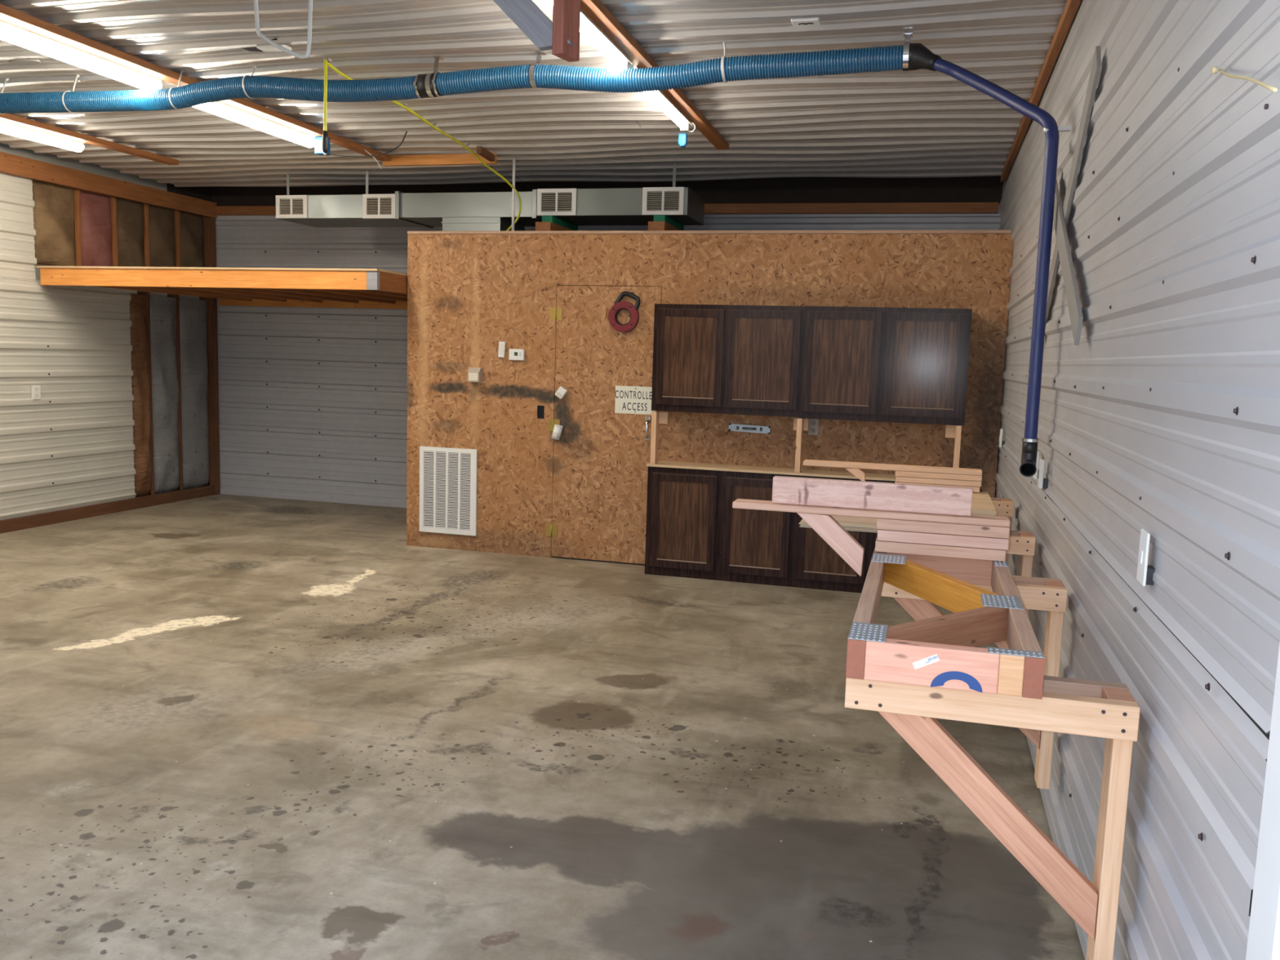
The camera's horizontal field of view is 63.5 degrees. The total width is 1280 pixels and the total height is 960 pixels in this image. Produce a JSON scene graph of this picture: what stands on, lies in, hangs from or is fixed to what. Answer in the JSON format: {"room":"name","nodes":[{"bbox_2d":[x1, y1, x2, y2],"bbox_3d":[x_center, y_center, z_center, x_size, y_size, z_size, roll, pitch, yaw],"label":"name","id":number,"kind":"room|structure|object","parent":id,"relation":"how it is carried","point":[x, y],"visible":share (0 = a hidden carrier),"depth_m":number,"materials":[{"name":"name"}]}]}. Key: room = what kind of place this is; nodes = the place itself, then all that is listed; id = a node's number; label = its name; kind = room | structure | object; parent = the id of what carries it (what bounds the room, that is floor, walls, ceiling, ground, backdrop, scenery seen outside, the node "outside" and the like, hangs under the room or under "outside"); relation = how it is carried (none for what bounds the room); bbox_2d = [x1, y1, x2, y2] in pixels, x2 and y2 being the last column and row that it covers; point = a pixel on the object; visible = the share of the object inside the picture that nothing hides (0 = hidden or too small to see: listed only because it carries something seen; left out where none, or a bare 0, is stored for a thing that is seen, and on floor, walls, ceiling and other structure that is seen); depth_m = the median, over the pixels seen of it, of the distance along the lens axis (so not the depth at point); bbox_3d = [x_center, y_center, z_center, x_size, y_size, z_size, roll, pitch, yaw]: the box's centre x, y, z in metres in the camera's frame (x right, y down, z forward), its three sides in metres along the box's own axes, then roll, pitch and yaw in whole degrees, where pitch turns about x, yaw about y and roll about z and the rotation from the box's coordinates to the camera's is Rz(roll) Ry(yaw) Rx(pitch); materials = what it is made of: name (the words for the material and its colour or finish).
{"room":"workshop","nodes":[
{"label":"workshop","id":0,"kind":"room"},
{"bbox_2d":[0,142,220,520],"bbox_3d":[-5.415,-1.249,7.003,0.205,3.600,7.760,4,7,15],"label":"wall","id":1,"kind":"structure","parent":0,"point":[72,446],"depth_m":8.83,"materials":[{"name":"white metal"}]},
{"bbox_2d":[31,385,40,399],"bbox_3d":[-4.961,-0.721,8.491,0.024,0.117,0.075,4,7,15],"label":"wall outlet","id":2,"kind":"object","parent":1,"relation":"attached to","point":[35,389],"visible":1,"depth_m":8.48,"materials":[{"name":"plastic"}]},
{"bbox_2d":[31,179,75,266],"bbox_3d":[-4.879,-2.133,8.635,0.053,0.680,0.460,4,7,15],"label":"insulation batt","id":3,"kind":"object","parent":1,"relation":"attached to","point":[55,245],"visible":0.94,"depth_m":8.61,"materials":[{"name":"paper"}]},
{"bbox_2d":[80,189,112,266],"bbox_3d":[-4.759,-2.182,9.074,0.048,0.680,0.375,4,7,15],"label":"insulation batt","id":4,"kind":"object","parent":1,"relation":"attached to","point":[95,208],"visible":0.94,"depth_m":9.04,"materials":[{"name":"fabric"}]},
{"bbox_2d":[0,484,214,533],"bbox_3d":[-5.431,0.502,7.097,0.040,0.100,7.560,4,7,15],"label":"baseboard","id":5,"kind":"structure","parent":1,"relation":"attached to","point":[75,513],"depth_m":9.23,"materials":[{"name":"wood"}]},
{"bbox_2d":[0,151,217,217],"bbox_3d":[-5.302,-2.334,6.773,0.050,0.152,7.610,4,7,15],"label":"wooden beam","id":6,"kind":"structure","parent":1,"relation":"attached to","point":[11,164],"depth_m":8.96,"materials":[{"name":"brown wood"}]},
{"bbox_2d":[116,197,144,266],"bbox_3d":[-4.652,-2.225,9.463,0.045,0.680,0.358,4,7,15],"label":"insulation batt","id":7,"kind":"object","parent":1,"relation":"attached to","point":[130,214],"visible":0.81,"depth_m":9.43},
{"bbox_2d":[129,293,151,497],"bbox_3d":[-4.652,-0.781,9.672,0.072,1.885,0.220,4,7,15],"label":"insulation batt","id":8,"kind":"object","parent":1,"relation":"attached to","point":[140,384],"visible":1,"depth_m":9.65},
{"bbox_2d":[148,204,175,266],"bbox_3d":[-4.539,-2.268,9.853,0.053,0.680,0.377,4,7,15],"label":"insulation batt","id":9,"kind":"object","parent":1,"relation":"attached to","point":[162,220],"visible":0.76,"depth_m":9.81,"materials":[{"name":"paper"}]},
{"bbox_2d":[149,295,179,493],"bbox_3d":[-4.562,-0.816,9.987,0.075,1.885,0.370,4,7,15],"label":"insulation batt","id":10,"kind":"object","parent":1,"relation":"attached to","point":[165,387],"visible":1,"depth_m":9.94,"materials":[{"name":"fabric"}]},
{"bbox_2d":[179,211,204,266],"bbox_3d":[-4.429,-2.312,10.249,0.052,0.680,0.370,4,7,15],"label":"insulation batt","id":11,"kind":"object","parent":1,"relation":"attached to","point":[191,225],"visible":0.74,"depth_m":10.21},
{"bbox_2d":[178,297,209,488],"bbox_3d":[-4.453,-0.861,10.393,0.067,1.885,0.415,4,7,15],"label":"insulation batt","id":12,"kind":"object","parent":1,"relation":"attached to","point":[193,313],"visible":1,"depth_m":10.35,"materials":[{"name":"fabric"}]},
{"bbox_2d":[0,0,1066,186],"bbox_3d":[-1.720,-2.196,5.532,7.458,0.055,7.120,4,7,15],"label":"ceiling","id":13,"kind":"structure","parent":0,"point":[919,123],"depth_m":5.89,"materials":[{"name":"metal"}]},
{"bbox_2d":[0,77,9,114],"bbox_3d":[-3.667,-2.215,5.937,0.032,0.227,0.156,2,7,5],"label":"cable tie","id":14,"kind":"object","parent":13,"relation":"hanging from","point":[6,79],"visible":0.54,"depth_m":5.96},
{"bbox_2d":[8,58,40,64],"bbox_3d":[-3.324,-2.259,5.583,0.200,0.010,0.070,4,7,15],"label":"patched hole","id":15,"kind":"object","parent":13,"relation":"attached to","point":[18,61],"visible":1,"depth_m":5.57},
{"bbox_2d":[0,120,84,151],"bbox_3d":[-4.266,-2.387,6.981,0.100,0.105,1.215,4,7,15],"label":"ceiling light","id":16,"kind":"object","parent":13,"relation":"attached to","point":[7,128],"visible":0.69,"depth_m":7.19,"materials":[{"name":"plastic"}]},
{"bbox_2d":[62,74,79,113],"bbox_3d":[-3.186,-2.179,5.807,0.032,0.236,0.156,2,7,5],"label":"cable tie","id":17,"kind":"object","parent":13,"relation":"hanging from","point":[77,75],"visible":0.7,"depth_m":5.80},
{"bbox_2d":[0,19,162,89],"bbox_3d":[-2.831,-2.118,5.107,0.100,0.105,1.215,4,7,15],"label":"ceiling light","id":18,"kind":"object","parent":13,"relation":"attached to","point":[10,33],"visible":0.6,"depth_m":5.11,"materials":[{"name":"plastic"}]},
{"bbox_2d":[0,113,178,164],"bbox_3d":[-4.537,-2.267,5.632,0.090,0.038,5.720,4,7,15],"label":"board","id":19,"kind":"object","parent":13,"relation":"attached to","point":[7,117],"visible":1,"depth_m":7.45,"materials":[{"name":"brown wood"}]},
{"bbox_2d":[168,71,183,110],"bbox_3d":[-2.512,-2.134,5.623,0.032,0.241,0.156,2,7,5],"label":"cable tie","id":20,"kind":"object","parent":13,"relation":"hanging from","point":[181,72],"visible":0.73,"depth_m":5.60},
{"bbox_2d":[0,4,391,160],"bbox_3d":[-2.713,-2.153,5.151,0.090,0.038,5.750,4,7,15],"label":"board","id":21,"kind":"object","parent":13,"relation":"attached to","point":[9,15],"visible":1,"depth_m":5.44,"materials":[{"name":"brown wood"}]},
{"bbox_2d":[364,149,382,168],"bbox_3d":[-1.947,-2.339,7.537,0.126,0.135,0.009,1,7,-9],"label":"wire","id":22,"kind":"object","parent":21,"relation":"hanging from","point":[364,149],"visible":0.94,"depth_m":7.53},
{"bbox_2d":[241,66,257,98],"bbox_3d":[-2.068,-2.128,5.500,0.032,0.197,0.156,2,7,5],"label":"cable tie","id":23,"kind":"object","parent":13,"relation":"hanging from","point":[254,67],"visible":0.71,"depth_m":5.46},
{"bbox_2d":[192,101,315,147],"bbox_3d":[-2.430,-2.277,6.541,0.100,0.105,1.210,4,7,15],"label":"ceiling light","id":24,"kind":"object","parent":13,"relation":"attached to","point":[220,108],"visible":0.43,"depth_m":6.50,"materials":[{"name":"plastic"}]},
{"bbox_2d":[240,38,291,52],"bbox_3d":[-1.868,-2.158,5.156,0.294,0.026,0.133,5,8,27],"label":"patched hole","id":25,"kind":"object","parent":13,"relation":"attached to","point":[264,48],"visible":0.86,"depth_m":5.15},
{"bbox_2d":[253,0,312,58],"bbox_3d":[-1.185,-1.680,3.455,0.273,0.529,0.012,4,7,15],"label":"cable loop","id":26,"kind":"object","parent":13,"relation":"hanging from","point":[260,34],"visible":1,"depth_m":3.47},
{"bbox_2d":[314,131,407,157],"bbox_3d":[-1.906,-2.295,7.052,0.634,0.183,0.084,3,7,7],"label":"power cord","id":27,"kind":"object","parent":13,"relation":"attached to","point":[317,140],"visible":0.92,"depth_m":7.05,"materials":[{"name":"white plastic"}]},
{"bbox_2d":[321,57,521,231],"bbox_3d":[-1.344,-2.027,6.602,0.216,0.553,2.855,3,7,13],"label":"air hose","id":28,"kind":"object","parent":13,"relation":"hanging from","point":[326,61],"visible":0.95,"depth_m":5.84,"materials":[{"name":"yellow rubber"}]},
{"bbox_2d":[424,56,444,97],"bbox_3d":[-1.040,-2.037,5.220,0.040,0.210,0.148,4,7,15],"label":"strap","id":29,"kind":"object","parent":13,"relation":"attached to","point":[437,59],"visible":0.99,"depth_m":5.20,"materials":[{"name":"silver metal"}]},
{"bbox_2d":[382,146,496,166],"bbox_3d":[-1.555,-2.409,7.700,0.933,0.075,0.289,4,7,15],"label":"frame","id":30,"kind":"object","parent":13,"relation":"attached to","point":[488,157],"visible":0.93,"depth_m":7.79,"materials":[{"name":"orange wood"}]},
{"bbox_2d":[0,43,941,113],"bbox_3d":[-1.594,-2.033,5.354,6.074,0.163,0.141,4,7,15],"label":"hose","id":31,"kind":"object","parent":13,"relation":"hanging from","point":[866,60],"visible":0.98,"depth_m":5.09,"materials":[{"name":"blue plastic"}]},
{"bbox_2d":[933,57,1059,476],"bbox_3d":[1.461,-0.932,4.333,0.150,1.768,0.750,-1,8,-25],"label":"pipe","id":32,"kind":"object","parent":31,"relation":"attached to","point":[1028,468],"visible":1,"depth_m":4.08,"materials":[{"name":"blue metal"}]},
{"bbox_2d":[275,164,704,231],"bbox_3d":[-1.294,-2.251,8.635,3.607,0.604,0.637,4,7,15],"label":"air duct","id":33,"kind":"object","parent":13,"relation":"hanging from","point":[464,211],"visible":0.94,"depth_m":8.36,"materials":[{"name":"metal"}]},
{"bbox_2d":[275,195,307,217],"bbox_3d":[-2.960,-2.321,8.782,0.300,0.190,0.012,4,7,15],"label":"register","id":34,"kind":"object","parent":33,"relation":"attached to","point":[286,206],"depth_m":8.78,"materials":[{"name":"metal"}]},
{"bbox_2d":[362,193,395,218],"bbox_3d":[-2.160,-2.267,8.564,0.300,0.196,0.012,4,7,15],"label":"register","id":35,"kind":"object","parent":33,"relation":"attached to","point":[374,206],"depth_m":8.56,"materials":[{"name":"metal"}]},
{"bbox_2d":[537,188,577,215],"bbox_3d":[-0.656,-2.190,8.148,0.325,0.206,0.012,4,7,15],"label":"register","id":36,"kind":"object","parent":33,"relation":"attached to","point":[550,202],"depth_m":8.14,"materials":[{"name":"metal"}]},
{"bbox_2d":[641,186,684,214],"bbox_3d":[0.177,-2.137,7.921,0.325,0.206,0.012,4,7,15],"label":"register","id":37,"kind":"object","parent":33,"relation":"attached to","point":[655,200],"depth_m":7.92,"materials":[{"name":"metal"}]},
{"bbox_2d":[511,156,515,231],"bbox_3d":[-0.966,-2.154,7.894,0.025,0.620,0.024,4,7,15],"label":"conduit","id":38,"kind":"object","parent":13,"relation":"attached to","point":[513,157],"visible":0.83,"depth_m":7.88,"materials":[{"name":"metal"}]},
{"bbox_2d":[493,0,580,62],"bbox_3d":[-0.504,-1.577,3.089,0.672,0.633,0.095,4,7,15],"label":"ceiling beam","id":39,"kind":"structure","parent":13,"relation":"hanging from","point":[561,36],"depth_m":3.03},
{"bbox_2d":[528,50,546,88],"bbox_3d":[-0.505,-2.014,5.073,0.040,0.187,0.148,4,7,15],"label":"strap","id":40,"kind":"object","parent":13,"relation":"attached to","point":[540,53],"visible":1,"depth_m":5.04,"materials":[{"name":"silver metal"}]},
{"bbox_2d":[546,0,632,69],"bbox_3d":[-0.241,-1.964,4.429,0.083,0.090,1.230,4,7,15],"label":"ceiling light","id":41,"kind":"object","parent":13,"relation":"attached to","point":[589,29],"visible":0.61,"depth_m":4.66,"materials":[{"name":"plastic"}]},
{"bbox_2d":[580,0,728,149],"bbox_3d":[-0.180,-1.983,4.389,0.080,0.038,5.610,4,7,15],"label":"board","id":42,"kind":"object","parent":13,"relation":"attached to","point":[595,10],"visible":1,"depth_m":4.94,"materials":[{"name":"brown wood"}]},
{"bbox_2d":[626,60,695,147],"bbox_3d":[0.126,-2.067,5.740,0.109,0.175,1.300,4,7,15],"label":"ceiling light","id":43,"kind":"object","parent":13,"relation":"attached to","point":[659,98],"visible":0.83,"depth_m":5.92,"materials":[{"name":"white plastic"}]},
{"bbox_2d":[720,42,727,83],"bbox_3d":[0.398,-1.962,4.830,0.034,0.214,0.156,2,7,5],"label":"cable tie","id":44,"kind":"object","parent":13,"relation":"hanging from","point":[723,43],"visible":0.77,"depth_m":4.78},
{"bbox_2d":[791,17,821,26],"bbox_3d":[0.721,-1.993,4.491,0.120,0.028,0.080,4,7,15],"label":"outlet","id":45,"kind":"object","parent":13,"relation":"attached to","point":[815,21],"visible":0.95,"depth_m":4.47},
{"bbox_2d":[902,31,912,71],"bbox_3d":[1.190,-1.912,4.611,0.040,0.176,0.148,4,7,15],"label":"strap","id":46,"kind":"object","parent":13,"relation":"attached to","point":[907,35],"visible":1,"depth_m":4.57,"materials":[{"name":"silver metal"}]},
{"bbox_2d":[0,493,1084,959],"bbox_3d":[-1.811,0.830,6.227,7.950,0.120,7.760,4,7,15],"label":"floor","id":47,"kind":"structure","parent":0,"point":[232,726],"depth_m":3.94,"materials":[{"name":"concrete"}]},
{"bbox_2d":[644,466,795,586],"bbox_3d":[0.587,0.309,7.408,1.053,0.783,0.300,4,7,15],"label":"base cabinet","id":48,"kind":"object","parent":47,"relation":"on","point":[694,530],"visible":0.92,"depth_m":7.28,"materials":[{"name":"wood"}]},
{"bbox_2d":[791,475,895,593],"bbox_3d":[1.614,0.374,7.128,1.078,0.783,0.300,4,7,15],"label":"base cabinet","id":49,"kind":"object","parent":47,"relation":"on","point":[815,565],"visible":0.26,"depth_m":7.10,"materials":[{"name":"wood"}]},
{"bbox_2d":[646,460,896,480],"bbox_3d":[1.118,-0.056,7.217,2.147,0.016,0.302,4,7,15],"label":"board","id":50,"kind":"object","parent":49,"relation":"on","point":[761,469],"visible":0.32,"depth_m":7.22,"materials":[{"name":"wood"}]},
{"bbox_2d":[649,411,668,464],"bbox_3d":[0.139,-0.302,7.389,0.100,0.372,0.116,4,7,15],"label":"support post","id":51,"kind":"object","parent":50,"relation":"on","point":[657,417],"visible":1,"depth_m":7.36,"materials":[{"name":"brown wood"}]},
{"bbox_2d":[793,417,808,472],"bbox_3d":[1.099,-0.241,7.128,0.100,0.372,0.116,4,7,15],"label":"support post","id":52,"kind":"object","parent":50,"relation":"on","point":[800,424],"visible":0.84,"depth_m":7.08,"materials":[{"name":"brown wood"}]},
{"bbox_2d":[945,424,961,467],"bbox_3d":[2.072,-0.179,6.863,0.100,0.372,0.116,4,7,15],"label":"support post","id":53,"kind":"object","parent":50,"relation":"on","point":[951,431],"visible":0.67,"depth_m":6.80,"materials":[{"name":"brown wood"}]},
{"bbox_2d":[166,175,1003,206],"bbox_3d":[-1.701,-2.487,5.854,7.950,0.760,7.810,4,7,15],"label":"wall","id":54,"kind":"structure","parent":0,"point":[971,188],"depth_m":9.01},
{"bbox_2d":[215,204,1000,507],"bbox_3d":[-0.729,-1.422,9.671,7.950,3.600,0.187,4,7,15],"label":"wall","id":55,"kind":"structure","parent":0,"point":[313,402],"depth_m":10.32,"materials":[{"name":"metal"}]},
{"bbox_2d":[215,202,999,215],"bbox_3d":[-0.664,-2.469,9.436,7.470,0.089,0.050,4,7,15],"label":"wooden beam","id":56,"kind":"structure","parent":55,"relation":"attached to","point":[864,207],"depth_m":8.78,"materials":[{"name":"brown wood"}]},
{"bbox_2d":[406,230,1013,564],"bbox_3d":[0.533,-0.656,8.383,4.426,2.463,1.760,4,7,15],"label":"wall partition","id":57,"kind":"structure","parent":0,"point":[468,292],"depth_m":7.55,"materials":[{"name":"brown wood"}]},
{"bbox_2d":[35,266,407,309],"bbox_3d":[-3.130,-1.665,9.065,3.094,0.198,2.205,4,7,15],"label":"loft","id":58,"kind":"object","parent":57,"relation":"attached to","point":[352,288],"visible":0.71,"depth_m":8.18,"materials":[{"name":"orange wood"}]},
{"bbox_2d":[419,446,477,536],"bbox_3d":[-1.508,0.085,8.118,0.486,0.678,0.016,4,7,15],"label":"air vent","id":59,"kind":"object","parent":57,"relation":"in","point":[447,476],"visible":1,"depth_m":8.12,"materials":[{"name":"metal"}]},
{"bbox_2d":[467,367,482,382],"bbox_3d":[-1.266,-0.807,7.928,0.095,0.109,0.062,4,7,15],"label":"sensor box","id":60,"kind":"object","parent":57,"relation":"attached to","point":[474,374],"visible":1,"depth_m":7.91,"materials":[{"name":"grey plastic"}]},
{"bbox_2d":[497,341,505,357],"bbox_3d":[-1.052,-0.993,7.867,0.056,0.122,0.022,4,7,15],"label":"remote control","id":61,"kind":"object","parent":57,"relation":"attached to","point":[501,353],"visible":1,"depth_m":7.86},
{"bbox_2d":[509,348,524,360],"bbox_3d":[-0.934,-0.950,7.835,0.120,0.085,0.030,4,7,15],"label":"thermostat","id":62,"kind":"object","parent":57,"relation":"attached to","point":[514,354],"visible":1,"depth_m":7.82,"materials":[{"name":"grey plastic"}]},
{"bbox_2d":[535,222,573,231],"bbox_3d":[-0.657,-1.969,8.377,0.125,0.145,0.730,4,7,15],"label":"support block","id":63,"kind":"object","parent":57,"relation":"on","point":[540,226],"visible":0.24,"depth_m":8.03,"materials":[{"name":"brown wood"}]},
{"bbox_2d":[542,215,577,231],"bbox_3d":[-0.646,-2.077,8.414,0.085,0.058,0.630,4,7,15],"label":"support block","id":64,"kind":"object","parent":63,"relation":"on","point":[552,219],"visible":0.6,"depth_m":8.27,"materials":[{"name":"green paint"}]},
{"bbox_2d":[546,285,662,564],"bbox_3d":[-0.292,-0.407,7.711,0.851,2.053,0.063,4,7,15],"label":"door","id":65,"kind":"structure","parent":57,"relation":"in","point":[602,455],"depth_m":7.73,"materials":[{"name":"brown wood"}]},
{"bbox_2d":[551,424,563,439],"bbox_3d":[-0.624,-0.361,7.794,0.090,0.118,0.068,4,7,15],"label":"sensor","id":66,"kind":"object","parent":65,"relation":"attached to","point":[557,428],"visible":1,"depth_m":7.77,"materials":[{"name":"plastic"}]},
{"bbox_2d":[555,386,568,399],"bbox_3d":[-0.590,-0.655,7.760,0.092,0.096,0.054,4,7,15],"label":"sensor","id":67,"kind":"object","parent":65,"relation":"attached to","point":[562,391],"visible":1,"depth_m":7.74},
{"bbox_2d":[608,291,639,332],"bbox_3d":[-0.113,-1.230,7.563,0.234,0.296,0.052,4,7,15],"label":"reel","id":68,"kind":"object","parent":65,"relation":"hanging from","point":[619,305],"visible":1,"depth_m":7.54,"materials":[{"name":"red plastic"}]},
{"bbox_2d":[614,385,656,414],"bbox_3d":[-0.033,-0.589,7.636,0.317,0.203,0.004,4,7,15],"label":"warning sign","id":69,"kind":"object","parent":65,"relation":"attached to","point":[628,399],"visible":0.91,"depth_m":7.64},
{"bbox_2d":[648,221,679,230],"bbox_3d":[0.219,-1.913,8.138,0.130,0.145,0.730,4,7,15],"label":"support block","id":70,"kind":"object","parent":57,"relation":"on","point":[652,225],"visible":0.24,"depth_m":7.79,"materials":[{"name":"brown wood"}]},
{"bbox_2d":[653,214,684,230],"bbox_3d":[0.231,-2.022,8.175,0.090,0.058,0.630,4,7,15],"label":"support block","id":71,"kind":"object","parent":70,"relation":"on","point":[662,217],"visible":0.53,"depth_m":7.98,"materials":[{"name":"green paint"}]},
{"bbox_2d":[651,303,804,417],"bbox_3d":[0.628,-0.845,7.268,1.043,0.748,0.300,4,7,15],"label":"upper cabinet","id":72,"kind":"object","parent":57,"relation":"attached to","point":[708,358],"visible":0.99,"depth_m":7.13,"materials":[{"name":"wood"}]},
{"bbox_2d":[728,423,770,434],"bbox_3d":[0.785,-0.369,7.423,0.301,0.061,0.024,4,7,15],"label":"power strip","id":73,"kind":"object","parent":57,"relation":"attached to","point":[732,427],"visible":1,"depth_m":7.42,"materials":[{"name":"metal"}]},
{"bbox_2d":[808,418,818,435],"bbox_3d":[1.226,-0.376,7.306,0.072,0.115,0.010,4,7,15],"label":"wall outlet","id":74,"kind":"object","parent":57,"relation":"attached to","point":[813,427],"visible":0.88,"depth_m":7.30,"materials":[{"name":"grey plastic"}]},
{"bbox_2d":[799,306,972,425],"bbox_3d":[1.650,-0.778,6.990,1.078,0.756,0.300,4,7,15],"label":"upper cabinet","id":75,"kind":"object","parent":57,"relation":"attached to","point":[877,364],"visible":1,"depth_m":6.85,"materials":[{"name":"wood"}]},
{"bbox_2d":[995,0,1279,959],"bbox_3d":[1.976,-0.772,4.939,0.177,3.600,7.660,4,7,15],"label":"wall","id":76,"kind":"structure","parent":0,"point":[1163,418],"depth_m":2.15,"materials":[{"name":"metal"}]},
{"bbox_2d":[732,498,1010,576],"bbox_3d":[0.712,0.196,3.263,0.845,0.211,0.088,4,7,15],"label":"bracket","id":77,"kind":"object","parent":76,"relation":"attached to","point":[975,536],"visible":1,"depth_m":3.18,"materials":[{"name":"pink wood"}]},
{"bbox_2d":[772,475,973,516],"bbox_3d":[0.722,0.049,3.245,0.610,0.085,0.038,4,7,15],"label":"plank","id":78,"kind":"object","parent":77,"relation":"on","point":[862,495],"visible":1,"depth_m":3.22,"materials":[{"name":"wood"}]},
{"bbox_2d":[880,575,1067,789],"bbox_3d":[1.042,0.636,3.362,0.583,0.657,0.169,4,7,15],"label":"wall bracket","id":79,"kind":"object","parent":76,"relation":"attached to","point":[1048,594],"visible":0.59,"depth_m":3.27,"materials":[{"name":"brown wood"}]},
{"bbox_2d":[844,675,1140,959],"bbox_3d":[0.737,0.757,2.271,0.583,0.657,0.169,4,7,15],"label":"wall bracket","id":80,"kind":"object","parent":76,"relation":"attached to","point":[1109,711],"visible":0.95,"depth_m":2.19,"materials":[{"name":"brown wood"}]},
{"bbox_2d":[845,548,1044,699],"bbox_3d":[0.798,0.326,2.753,0.395,0.088,1.250,4,7,15],"label":"truss","id":81,"kind":"object","parent":80,"relation":"on","point":[942,651],"visible":0.98,"depth_m":2.35,"materials":[{"name":"brown wood"}]},
{"bbox_2d":[990,497,1013,564],"bbox_3d":[1.604,0.413,5.373,0.583,0.657,0.169,4,7,15],"label":"wall bracket","id":82,"kind":"object","parent":76,"relation":"attached to","point":[1003,506],"visible":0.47,"depth_m":5.20,"materials":[{"name":"brown wood"}]},
{"bbox_2d":[799,524,877,533],"bbox_3d":[1.196,0.143,4.747,0.767,0.005,1.320,4,7,15],"label":"sheet","id":83,"kind":"object","parent":82,"relation":"on","point":[800,526],"visible":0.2,"depth_m":4.16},
{"bbox_2d":[800,524,877,531],"bbox_3d":[1.199,0.138,4.745,0.764,0.005,1.316,4,7,15],"label":"sheet","id":84,"kind":"object","parent":83,"relation":"on","point":[801,524],"visible":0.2,"depth_m":4.16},
{"bbox_2d":[799,519,877,529],"bbox_3d":[1.194,0.132,4.746,0.769,0.005,1.312,4,7,15],"label":"sheet","id":85,"kind":"object","parent":84,"relation":"on","point":[802,521],"visible":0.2,"depth_m":4.16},
{"bbox_2d":[802,520,876,528],"bbox_3d":[1.117,0.156,4.431,0.759,0.016,0.659,4,7,15],"label":"sheet","id":86,"kind":"object","parent":85,"relation":"on","point":[842,523],"visible":0.19,"depth_m":4.16,"materials":[{"name":"wood"}]},
{"bbox_2d":[831,515,876,524],"bbox_3d":[1.123,0.133,4.426,0.753,0.029,0.652,4,7,15],"label":"sheet","id":87,"kind":"object","parent":86,"relation":"on","point":[838,518],"visible":0.02,"depth_m":4.16,"materials":[{"name":"brown wood"}]},
{"bbox_3d":[1.103,0.107,4.427,0.752,0.019,0.645,4,7,15],"label":"sheet","id":88,"kind":"object","parent":87,"relation":"on","visible":0},
{"bbox_3d":[1.110,0.090,4.421,0.745,0.016,0.638,4,7,15],"label":"sheet","id":89,"kind":"object","parent":88,"relation":"on","visible":0},
{"bbox_2d":[803,459,996,515],"bbox_3d":[1.080,0.020,4.432,0.820,0.116,0.654,4,7,15],"label":"lumber","id":90,"kind":"object","parent":89,"relation":"on","point":[982,503],"depth_m":4.62,"materials":[{"name":"wood"}]},
{"bbox_2d":[999,428,1004,447],"bbox_3d":[2.295,-0.266,6.545,0.036,0.115,0.075,4,7,15],"label":"switch plate","id":91,"kind":"object","parent":76,"relation":"attached to","point":[1001,442],"visible":0.98,"depth_m":6.52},
{"bbox_2d":[994,530,1035,648],"bbox_3d":[1.307,0.531,4.311,0.583,0.657,0.169,4,7,15],"label":"wall bracket","id":92,"kind":"object","parent":76,"relation":"attached to","point":[1021,543],"visible":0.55,"depth_m":4.15,"materials":[{"name":"brown wood"}]},
{"bbox_2d":[1032,451,1039,479],"bbox_3d":[1.702,-0.063,4.415,0.036,0.115,0.075,4,7,15],"label":"switch plate","id":93,"kind":"object","parent":76,"relation":"attached to","point":[1035,476],"visible":0.29,"depth_m":4.38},
{"bbox_2d":[1000,0,1080,182],"bbox_3d":[1.847,-1.945,4.563,0.038,0.050,7.120,4,7,15],"label":"trim","id":94,"kind":"structure","parent":76,"relation":"attached to","point":[1071,6],"depth_m":4.97,"materials":[{"name":"brown wood"}]},
{"bbox_2d":[1037,458,1048,488],"bbox_3d":[1.642,-0.025,4.207,0.036,0.115,0.075,4,7,15],"label":"switch plate","id":95,"kind":"object","parent":76,"relation":"attached to","point":[1042,482],"visible":1,"depth_m":4.18,"materials":[{"name":"plastic"}]},
{"bbox_2d":[1043,126,1071,132],"bbox_3d":[1.632,-1.371,4.047,0.102,0.038,0.058,4,7,15],"label":"cable tie","id":96,"kind":"object","parent":76,"relation":"attached to","point":[1060,128],"visible":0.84,"depth_m":4.03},
{"bbox_2d":[1053,179,1083,345],"bbox_3d":[1.571,-0.875,3.840,0.014,0.766,1.286,4,7,15],"label":"strip","id":97,"kind":"object","parent":76,"relation":"attached to","point":[1076,316],"visible":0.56,"depth_m":3.61,"materials":[{"name":"metal"}]},
{"bbox_2d":[1044,45,1101,326],"bbox_3d":[1.633,-1.010,3.975,0.014,0.940,1.257,4,7,15],"label":"strip","id":98,"kind":"object","parent":76,"relation":"attached to","point":[1096,64],"visible":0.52,"depth_m":3.67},
{"bbox_2d":[1136,528,1155,586],"bbox_3d":[1.094,0.167,2.225,0.030,0.115,0.075,4,7,15],"label":"switch plate","id":99,"kind":"object","parent":76,"relation":"attached to","point":[1145,572],"visible":0.98,"depth_m":2.20,"materials":[{"name":"plastic"}]},
{"bbox_2d":[1210,66,1277,92],"bbox_3d":[0.942,-0.630,1.618,0.017,0.186,0.599,4,7,20],"label":"twine","id":100,"kind":"object","parent":76,"relation":"attached to","point":[1214,69],"visible":1,"depth_m":1.54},
{"bbox_3d":[-2.780,-0.627,2.232,7.900,3.660,0.100,4,7,15],"label":"wall","id":101,"kind":"structure","parent":0,"visible":0},
{"bbox_2d":[1245,642,1279,959],"bbox_3d":[0.941,0.058,1.313,0.168,2.750,0.105,4,7,15],"label":"doorway","id":102,"kind":"structure","parent":101,"relation":"in","point":[1264,934],"depth_m":1.40,"materials":[{"name":"white"}]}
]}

